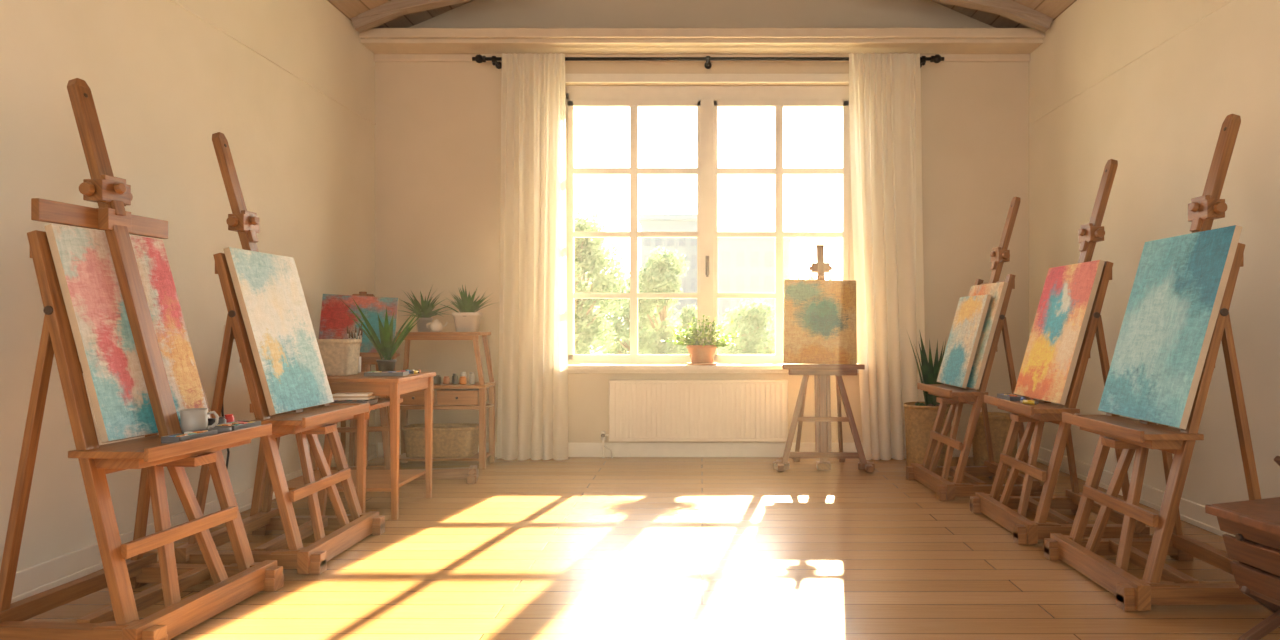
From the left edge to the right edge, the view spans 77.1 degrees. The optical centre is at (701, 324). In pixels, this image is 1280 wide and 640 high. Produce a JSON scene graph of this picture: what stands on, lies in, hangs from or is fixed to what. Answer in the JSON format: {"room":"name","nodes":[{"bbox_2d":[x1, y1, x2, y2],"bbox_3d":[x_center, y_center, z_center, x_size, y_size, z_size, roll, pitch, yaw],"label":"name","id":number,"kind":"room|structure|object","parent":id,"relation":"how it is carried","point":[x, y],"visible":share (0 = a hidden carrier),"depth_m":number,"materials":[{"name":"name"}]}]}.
{"room":"art studio","nodes":[
{"label":"art studio","id":0,"kind":"room"},
{"bbox_2d":[0,0,374,571],"bbox_3d":[-2.825,-0.630,2.733,0.200,3.460,8.267,0,0,0],"label":"wall","id":1,"kind":"structure","parent":0,"point":[162,80],"depth_m":4.18,"materials":[{"name":"paint"}]},
{"bbox_2d":[11,443,376,602],"bbox_3d":[-2.712,1.040,2.623,0.026,0.119,8.047,0,0,0],"label":"baseboard","id":2,"kind":"structure","parent":1,"relation":"attached to","point":[33,580],"depth_m":3.47,"materials":[{"name":"white paint"}]},
{"bbox_2d":[221,325,234,468],"bbox_3d":[-2.701,0.525,4.566,0.048,1.051,0.189,0,0,0],"label":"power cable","id":3,"kind":"object","parent":1,"relation":"attached to","point":[222,410],"visible":0.18,"depth_m":4.53,"materials":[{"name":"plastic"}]},
{"bbox_2d":[171,0,375,124],"bbox_3d":[-2.721,-1.673,2.634,0.007,0.015,8.067,0,0,0],"label":"trim","id":4,"kind":"structure","parent":1,"relation":"attached to","point":[174,1],"depth_m":4.95,"materials":[{"name":"paint"}]},
{"bbox_2d":[25,457,1279,639],"bbox_3d":[0.000,1.150,2.733,5.850,0.100,8.267,0,0,0],"label":"floor","id":5,"kind":"structure","parent":0,"point":[572,548],"depth_m":3.57,"materials":[{"name":"brown wood"}]},
{"bbox_2d":[0,78,283,639],"bbox_3d":[-2.114,0.083,3.016,0.670,2.031,0.770,0,0,4],"label":"easel","id":6,"kind":"object","parent":5,"relation":"on","point":[234,583],"visible":0.88,"depth_m":2.90,"materials":[{"name":"brown wood"}]},
{"bbox_2d":[44,224,209,442],"bbox_3d":[-2.140,0.028,3.018,0.236,0.758,0.520,0,0,4],"label":"canvas","id":7,"kind":"object","parent":6,"relation":"on","point":[82,258],"visible":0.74,"depth_m":2.91},
{"bbox_2d":[161,429,216,443],"bbox_3d":[-1.881,0.408,2.940,0.070,0.026,0.200,0,0,4],"label":"palette","id":8,"kind":"object","parent":6,"relation":"on","point":[178,437],"visible":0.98,"depth_m":2.90,"materials":[{"name":"plastic"}]},
{"bbox_2d":[180,408,218,432],"bbox_3d":[-1.954,0.373,3.101,0.092,0.095,0.118,0,0,39],"label":"coffee mug","id":9,"kind":"object","parent":6,"relation":"on","point":[192,419],"visible":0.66,"depth_m":3.06,"materials":[{"name":"ceramic"}]},
{"bbox_2d":[208,418,215,425],"bbox_3d":[-1.970,0.399,3.217,0.040,0.045,0.040,0,0,0],"label":"paint jar","id":10,"kind":"object","parent":6,"relation":"on","point":[211,421],"visible":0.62,"depth_m":3.20,"materials":[{"name":"black plastic"}]},
{"bbox_2d":[207,426,231,433],"bbox_3d":[-1.869,0.409,3.099,0.082,0.024,0.082,0,0,0],"label":"dish","id":11,"kind":"object","parent":6,"relation":"on","point":[220,429],"visible":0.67,"depth_m":3.09,"materials":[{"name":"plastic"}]},
{"bbox_2d":[218,417,225,423],"bbox_3d":[-1.966,0.399,3.269,0.040,0.045,0.040,0,0,0],"label":"paint jar","id":12,"kind":"object","parent":6,"relation":"on","point":[221,419],"visible":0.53,"depth_m":3.26,"materials":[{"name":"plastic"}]},
{"bbox_2d":[224,414,233,422],"bbox_3d":[-1.963,0.396,3.319,0.040,0.050,0.040,0,0,0],"label":"paint jar","id":13,"kind":"object","parent":6,"relation":"on","point":[229,417],"visible":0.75,"depth_m":3.31,"materials":[{"name":"red plastic"}]},
{"bbox_2d":[215,421,260,430],"bbox_3d":[-1.883,0.408,3.236,0.100,0.026,0.170,0,0,4],"label":"palette","id":14,"kind":"object","parent":6,"relation":"on","point":[236,425],"visible":0.73,"depth_m":3.23,"materials":[{"name":"plastic"}]},
{"bbox_2d":[175,132,384,574],"bbox_3d":[-2.023,0.083,3.880,0.686,2.031,0.770,0,0,0],"label":"easel","id":15,"kind":"object","parent":5,"relation":"on","point":[349,529],"visible":0.84,"depth_m":3.74,"materials":[{"name":"brown wood"}]},
{"bbox_2d":[224,247,333,415],"bbox_3d":[-2.033,0.028,3.880,0.236,0.758,0.570,0,0,0],"label":"canvas","id":16,"kind":"object","parent":15,"relation":"on","point":[268,288],"visible":1,"depth_m":3.82},
{"bbox_2d":[250,372,435,519],"bbox_3d":[-2.100,0.701,4.725,0.800,0.802,0.790,0,0,0],"label":"work table","id":17,"kind":"object","parent":5,"relation":"on","point":[364,480],"visible":0.48,"depth_m":4.51,"materials":[{"name":"brown wood"}]},
{"bbox_2d":[317,339,361,375],"bbox_3d":[-2.220,0.192,4.780,0.313,0.212,0.238,0,0,0],"label":"wicker basket","id":18,"kind":"object","parent":17,"relation":"on","point":[340,357],"visible":0.65,"depth_m":4.68,"materials":[{"name":"beige wicker"}]},
{"bbox_2d":[347,324,362,372],"bbox_3d":[-2.170,0.143,4.999,0.093,0.310,0.092,0,0,0],"label":"cup","id":19,"kind":"object","parent":17,"relation":"on","point":[360,333],"visible":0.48,"depth_m":5.00,"materials":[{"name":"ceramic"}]},
{"bbox_2d":[332,399,377,404],"bbox_3d":[-1.950,0.426,4.420,0.260,0.026,0.140,0,0,0],"label":"palette","id":20,"kind":"object","parent":17,"relation":"on","point":[371,401],"visible":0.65,"depth_m":4.39,"materials":[{"name":"plastic"}]},
{"bbox_2d":[332,392,373,399],"bbox_3d":[-1.930,0.394,4.420,0.200,0.032,0.120,0,0,-9],"label":"book","id":21,"kind":"object","parent":20,"relation":"on","point":[367,395],"visible":0.8,"depth_m":4.37,"materials":[{"name":"white paper"}]},
{"bbox_2d":[336,295,434,370],"bbox_3d":[-1.970,0.059,5.005,0.507,0.478,0.438,0,0,0],"label":"potted snake plant","id":22,"kind":"object","parent":17,"relation":"on","point":[386,348],"visible":0.95,"depth_m":5.01,"materials":[{"name":"green plant"}]},
{"bbox_2d":[364,371,408,376],"bbox_3d":[-1.860,0.286,4.720,0.220,0.025,0.140,0,0,-6],"label":"palette","id":23,"kind":"object","parent":17,"relation":"on","point":[370,373],"visible":1,"depth_m":4.65,"materials":[{"name":"plastic"}]},
{"bbox_2d":[330,292,477,483],"bbox_3d":[-2.149,0.431,5.689,1.080,1.333,0.580,0,0,-12],"label":"easel","id":24,"kind":"object","parent":5,"relation":"on","point":[367,359],"visible":0.27,"depth_m":5.54,"materials":[{"name":"brown wood"}]},
{"bbox_2d":[318,294,398,352],"bbox_3d":[-2.408,-0.006,5.613,0.520,0.424,0.090,0,0,-12],"label":"canvas","id":25,"kind":"object","parent":24,"relation":"on","point":[334,321],"visible":0.56,"depth_m":5.60},
{"bbox_2d":[388,332,495,468],"bbox_3d":[-2.026,0.578,6.246,0.752,1.045,0.348,0,0,0],"label":"storage shelf","id":26,"kind":"object","parent":5,"relation":"on","point":[450,396],"visible":0.67,"depth_m":6.10,"materials":[{"name":"brown wood"}]},
{"bbox_2d":[398,285,451,331],"bbox_3d":[-2.167,-0.138,6.288,0.500,0.381,0.471,0,0,43],"label":"potted fern","id":27,"kind":"object","parent":26,"relation":"on","point":[426,318],"visible":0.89,"depth_m":6.24,"materials":[{"name":"green plant"}]},
{"bbox_2d":[426,319,447,331],"bbox_3d":[-2.038,0.003,6.154,0.096,0.100,0.140,0,0,30],"label":"teapot","id":28,"kind":"object","parent":26,"relation":"on","point":[436,326],"visible":1,"depth_m":6.12,"materials":[{"name":"white ceramic"}]},
{"bbox_2d":[433,375,440,383],"bbox_3d":[-2.060,0.423,6.220,0.056,0.070,0.056,0,0,0],"label":"paint jar","id":29,"kind":"object","parent":26,"relation":"in","point":[436,379],"visible":0.86,"depth_m":6.20,"materials":[{"name":"glass"}]},
{"bbox_2d":[402,423,478,457],"bbox_3d":[-2.030,0.902,6.260,0.576,0.232,0.285,0,0,0],"label":"storage basket","id":30,"kind":"object","parent":26,"relation":"in","point":[450,440],"visible":0.95,"depth_m":6.14,"materials":[{"name":"beige wicker"}]},
{"bbox_2d":[443,376,449,383],"bbox_3d":[-1.980,0.428,6.200,0.050,0.060,0.050,0,0,0],"label":"paint jar","id":31,"kind":"object","parent":26,"relation":"in","point":[446,380],"visible":1,"depth_m":6.18,"materials":[{"name":"ceramic"}]},
{"bbox_2d":[452,373,457,383],"bbox_3d":[-1.920,0.418,6.220,0.044,0.080,0.044,0,0,0],"label":"paint jar","id":32,"kind":"object","parent":26,"relation":"in","point":[454,377],"visible":1,"depth_m":6.20,"materials":[{"name":"grey glass"}]},
{"bbox_2d":[459,376,466,383],"bbox_3d":[-1.850,0.428,6.190,0.056,0.060,0.056,0,0,0],"label":"paint jar","id":33,"kind":"object","parent":26,"relation":"in","point":[462,380],"visible":1,"depth_m":6.17,"materials":[{"name":"orange glass"}]},
{"bbox_2d":[437,285,497,331],"bbox_3d":[-1.821,-0.132,6.243,0.406,0.370,0.419,0,0,39],"label":"aloe plant","id":34,"kind":"object","parent":26,"relation":"on","point":[468,319],"visible":1,"depth_m":6.17,"materials":[{"name":"green plant"}]},
{"bbox_2d":[469,372,474,383],"bbox_3d":[-1.790,0.413,6.220,0.044,0.090,0.044,0,0,0],"label":"paint jar","id":35,"kind":"object","parent":26,"relation":"in","point":[471,374],"visible":1,"depth_m":6.20,"materials":[{"name":"ceramic"}]},
{"bbox_2d":[773,244,874,471],"bbox_3d":[0.933,0.230,6.240,0.760,1.736,0.580,0,0,3],"label":"easel","id":36,"kind":"object","parent":5,"relation":"on","point":[822,419],"visible":1,"depth_m":6.12,"materials":[{"name":"brown wood"}]},
{"bbox_2d":[783,279,856,363],"bbox_3d":[0.918,-0.025,6.224,0.571,0.665,0.131,0,0,3],"label":"canvas","id":37,"kind":"object","parent":36,"relation":"on","point":[820,316],"visible":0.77,"depth_m":6.21},
{"bbox_2d":[903,329,951,465],"bbox_3d":[1.740,0.562,6.160,0.371,1.073,0.371,0,0,43],"label":"potted plant","id":38,"kind":"object","parent":5,"relation":"on","point":[920,417],"visible":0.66,"depth_m":6.07,"materials":[{"name":"beige wicker"}]},
{"bbox_2d":[906,196,1042,500],"bbox_3d":[1.805,0.118,5.368,0.670,1.961,0.770,0,0,-2],"label":"easel","id":39,"kind":"object","parent":5,"relation":"on","point":[934,477],"visible":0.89,"depth_m":5.25,"materials":[{"name":"brown wood"}]},
{"bbox_2d":[937,294,990,387],"bbox_3d":[1.756,0.105,5.386,0.193,0.604,0.500,0,0,-2],"label":"canvas","id":40,"kind":"object","parent":39,"relation":"on","point":[971,311],"visible":1,"depth_m":5.33},
{"bbox_2d":[966,282,1007,389],"bbox_3d":[1.814,0.067,5.319,0.215,0.681,0.560,0,0,-2],"label":"canvas","id":41,"kind":"object","parent":39,"relation":"on","point":[997,291],"visible":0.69,"depth_m":5.09},
{"bbox_2d":[972,412,1017,468],"bbox_3d":[2.250,0.893,6.150,0.360,0.412,0.360,0,0,0],"label":"wicker basket","id":42,"kind":"object","parent":5,"relation":"on","point":[999,422],"visible":0.52,"depth_m":6.03,"materials":[{"name":"brown wicker"}]},
{"bbox_2d":[970,159,1151,544],"bbox_3d":[1.919,0.098,4.360,0.677,2.001,0.770,0,0,0],"label":"easel","id":43,"kind":"object","parent":5,"relation":"on","point":[997,507],"visible":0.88,"depth_m":4.23,"materials":[{"name":"brown wood"}]},
{"bbox_2d":[997,393,1023,400],"bbox_3d":[1.750,0.408,4.540,0.080,0.025,0.200,0,0,0],"label":"palette","id":44,"kind":"object","parent":43,"relation":"on","point":[1007,396],"visible":0.94,"depth_m":4.51,"materials":[{"name":"plastic"}]},
{"bbox_2d":[1020,400,1038,404],"bbox_3d":[1.738,0.410,4.250,0.022,0.022,0.098,0,0,-36],"label":"paint tube","id":45,"kind":"object","parent":43,"relation":"on","point":[1032,402],"visible":1,"depth_m":4.24,"materials":[{"name":"yellow metal"}]},
{"bbox_2d":[1014,260,1104,404],"bbox_3d":[1.931,0.038,4.360,0.231,0.738,0.600,0,0,0],"label":"canvas","id":46,"kind":"object","parent":43,"relation":"on","point":[1068,294],"visible":1,"depth_m":4.29},
{"bbox_2d":[1044,114,1260,610],"bbox_3d":[1.958,0.098,3.430,0.677,2.001,0.770,0,0,0],"label":"easel","id":47,"kind":"object","parent":5,"relation":"on","point":[1082,553],"visible":0.78,"depth_m":3.29,"materials":[{"name":"brown wood"}]},
{"bbox_2d":[1098,225,1241,429],"bbox_3d":[1.979,0.009,3.430,0.247,0.796,0.640,0,0,0],"label":"canvas","id":48,"kind":"object","parent":47,"relation":"on","point":[1179,285],"visible":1,"depth_m":3.36,"materials":[{"name":"blue fabric"}]},
{"bbox_2d":[1205,456,1279,639],"bbox_3d":[2.017,0.778,2.618,0.454,0.651,0.440,0,0,-7],"label":"chair","id":49,"kind":"object","parent":5,"relation":"on","point":[1255,524],"visible":1,"depth_m":2.71,"materials":[{"name":"brown wood"}]},
{"bbox_2d":[375,0,1028,456],"bbox_3d":[0.000,-1.202,6.767,5.450,4.604,0.200,0,0,0],"label":"wall","id":50,"kind":"structure","parent":0,"point":[438,125],"depth_m":6.67,"materials":[{"name":"beige paint"}]},
{"bbox_2d":[601,380,787,457],"bbox_3d":[-0.065,0.776,6.614,1.541,0.644,0.104,0,0,0],"label":"radiator","id":51,"kind":"object","parent":50,"relation":"attached to","point":[639,410],"visible":0.98,"depth_m":6.57,"materials":[{"name":"metal"}]},
{"bbox_2d":[378,443,1019,456],"bbox_3d":[0.000,1.040,6.658,5.390,0.119,0.018,0,0,0],"label":"baseboard","id":52,"kind":"structure","parent":50,"relation":"attached to","point":[574,449],"depth_m":6.65,"materials":[{"name":"white paint"}]},
{"bbox_2d":[359,28,1044,61],"bbox_3d":[0.000,-2.275,6.508,5.450,0.170,0.317,0,0,0],"label":"ceiling beam","id":53,"kind":"structure","parent":50,"relation":"attached to","point":[387,44],"depth_m":6.39,"materials":[{"name":"paint"}]},
{"bbox_2d":[565,74,848,82],"bbox_3d":[0.105,-0.881,6.657,2.630,2.418,0.020,0,0,0],"label":"trim","id":54,"kind":"structure","parent":50,"relation":"attached to","point":[569,78],"depth_m":6.65,"materials":[{"name":"white paint"}]},
{"bbox_2d":[472,54,943,68],"bbox_3d":[0.050,-2.153,6.564,3.830,0.090,0.201,0,0,0],"label":"curtain rod","id":55,"kind":"object","parent":50,"relation":"attached to","point":[478,58],"visible":0.96,"depth_m":6.49,"materials":[{"name":"black metal"}]},
{"bbox_2d":[497,53,567,459],"bbox_3d":[-1.376,-0.554,6.482,0.580,3.285,0.117,0,0,0],"label":"curtain","id":56,"kind":"object","parent":55,"relation":"hanging from","point":[532,418],"visible":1,"depth_m":6.47,"materials":[{"name":"fabric"}]},
{"bbox_2d":[849,53,924,459],"bbox_3d":[1.502,-0.554,6.482,0.622,3.285,0.115,0,0,3],"label":"curtain","id":57,"kind":"object","parent":55,"relation":"hanging from","point":[884,89],"visible":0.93,"depth_m":6.47,"materials":[{"name":"fabric"}]},
{"bbox_2d":[566,86,857,363],"bbox_3d":[0.105,-0.847,6.739,2.508,2.344,0.152,0,0,0],"label":"window","id":58,"kind":"structure","parent":50,"relation":"in","point":[706,99],"depth_m":6.74,"materials":[{"name":"white paint"}]},
{"bbox_2d":[568,364,858,372],"bbox_3d":[0.105,0.364,6.620,2.610,0.072,0.240,0,0,0],"label":"window sill","id":59,"kind":"structure","parent":50,"relation":"attached to","point":[572,368],"depth_m":6.50,"materials":[{"name":"white paint"}]},
{"bbox_2d":[660,314,738,364],"bbox_3d":[-0.016,0.119,6.566,0.653,0.414,0.322,0,0,-7],"label":"potted herb plant","id":60,"kind":"object","parent":59,"relation":"on","point":[700,353],"visible":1,"depth_m":6.51,"materials":[{"name":"green plant"}]},
{"bbox_2d":[327,0,1076,27],"bbox_3d":[0.000,-2.950,2.733,5.850,1.348,8.267,0,0,0],"label":"ceiling","id":61,"kind":"structure","parent":0,"point":[350,9],"depth_m":6.46,"materials":[{"name":"brown wood"}]},
{"bbox_2d":[351,0,1052,32],"bbox_3d":[0.000,-2.872,6.220,5.433,1.173,0.110,0,0,0],"label":"roof truss","id":62,"kind":"object","parent":61,"relation":"attached to","point":[393,9],"visible":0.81,"depth_m":6.17,"materials":[{"name":"brown wood"}]},
{"bbox_2d":[1029,0,1279,505],"bbox_3d":[2.825,-0.630,2.733,0.200,3.460,8.267,0,0,0],"label":"wall","id":63,"kind":"structure","parent":0,"point":[1161,116],"depth_m":4.66,"materials":[{"name":"paint"}]},
{"bbox_2d":[1028,0,1232,124],"bbox_3d":[2.721,-1.673,2.634,0.007,0.015,8.067,0,0,0],"label":"trim","id":64,"kind":"structure","parent":63,"relation":"attached to","point":[1227,1],"depth_m":4.95,"materials":[{"name":"paint"}]},
{"bbox_2d":[1028,443,1234,536],"bbox_3d":[2.712,1.040,2.623,0.026,0.119,8.047,0,0,0],"label":"baseboard","id":65,"kind":"structure","parent":63,"relation":"attached to","point":[1193,513],"depth_m":4.79,"materials":[{"name":"white paint"}]},
{"label":"outside","id":66,"kind":"structure","parent":0,"visible":0},
{"bbox_3d":[0.000,1.650,83.583,180.000,0.100,152.833,0,0,0],"label":"ground","id":67,"kind":"structure","parent":66,"visible":0},
{"bbox_2d":[577,258,599,346],"bbox_3d":[-11.000,-1.800,59.000,6.400,6.800,8.400,0,0,0],"label":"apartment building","id":68,"kind":"structure","parent":67,"relation":"on","point":[597,307],"depth_m":57.40,"materials":[{"name":"beige concrete"}]},
{"bbox_2d":[574,211,629,353],"bbox_3d":[-2.425,-0.277,15.107,2.266,3.754,2.072,0,0,43],"label":"tree","id":69,"kind":"object","parent":67,"relation":"on","point":[590,254],"visible":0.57,"depth_m":14.78,"materials":[{"name":"green plant"}]},
{"bbox_2d":[596,272,681,353],"bbox_3d":[-1.590,0.168,19.017,2.376,2.865,2.466,0,0,31],"label":"tree","id":70,"kind":"object","parent":67,"relation":"on","point":[622,328],"visible":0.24,"depth_m":18.49,"materials":[{"name":"green plant"}]},
{"bbox_2d":[629,246,696,353],"bbox_3d":[-0.610,0.000,16.005,1.646,3.201,1.586,0,0,0],"label":"tree","id":71,"kind":"object","parent":67,"relation":"on","point":[665,269],"visible":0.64,"depth_m":15.68,"materials":[{"name":"green plant"}]},
{"bbox_2d":[638,214,696,342],"bbox_3d":[-1.650,-2.100,46.000,3.500,7.400,8.400,0,0,0],"label":"apartment building","id":72,"kind":"structure","parent":67,"relation":"on","point":[648,222],"depth_m":42.00,"materials":[{"name":"beige concrete"}]},
{"bbox_2d":[717,298,783,353],"bbox_3d":[1.096,0.397,21.918,2.162,2.406,2.379,0,0,-35],"label":"tree","id":73,"kind":"object","parent":67,"relation":"on","point":[751,312],"visible":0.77,"depth_m":21.56,"materials":[{"name":"green plant"}]},
{"bbox_2d":[717,237,794,353],"bbox_3d":[2.500,-1.400,42.000,3.800,6.000,8.400,0,0,0],"label":"apartment building","id":74,"kind":"structure","parent":67,"relation":"on","point":[744,265],"depth_m":38.00,"materials":[{"name":"beige concrete"}]},
{"bbox_2d":[783,269,832,347],"bbox_3d":[3.259,-0.045,24.094,2.197,3.290,2.425,0,0,0],"label":"tree","id":75,"kind":"object","parent":67,"relation":"on","point":[795,272],"visible":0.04,"depth_m":23.76,"materials":[{"name":"green plant"}]}
]}

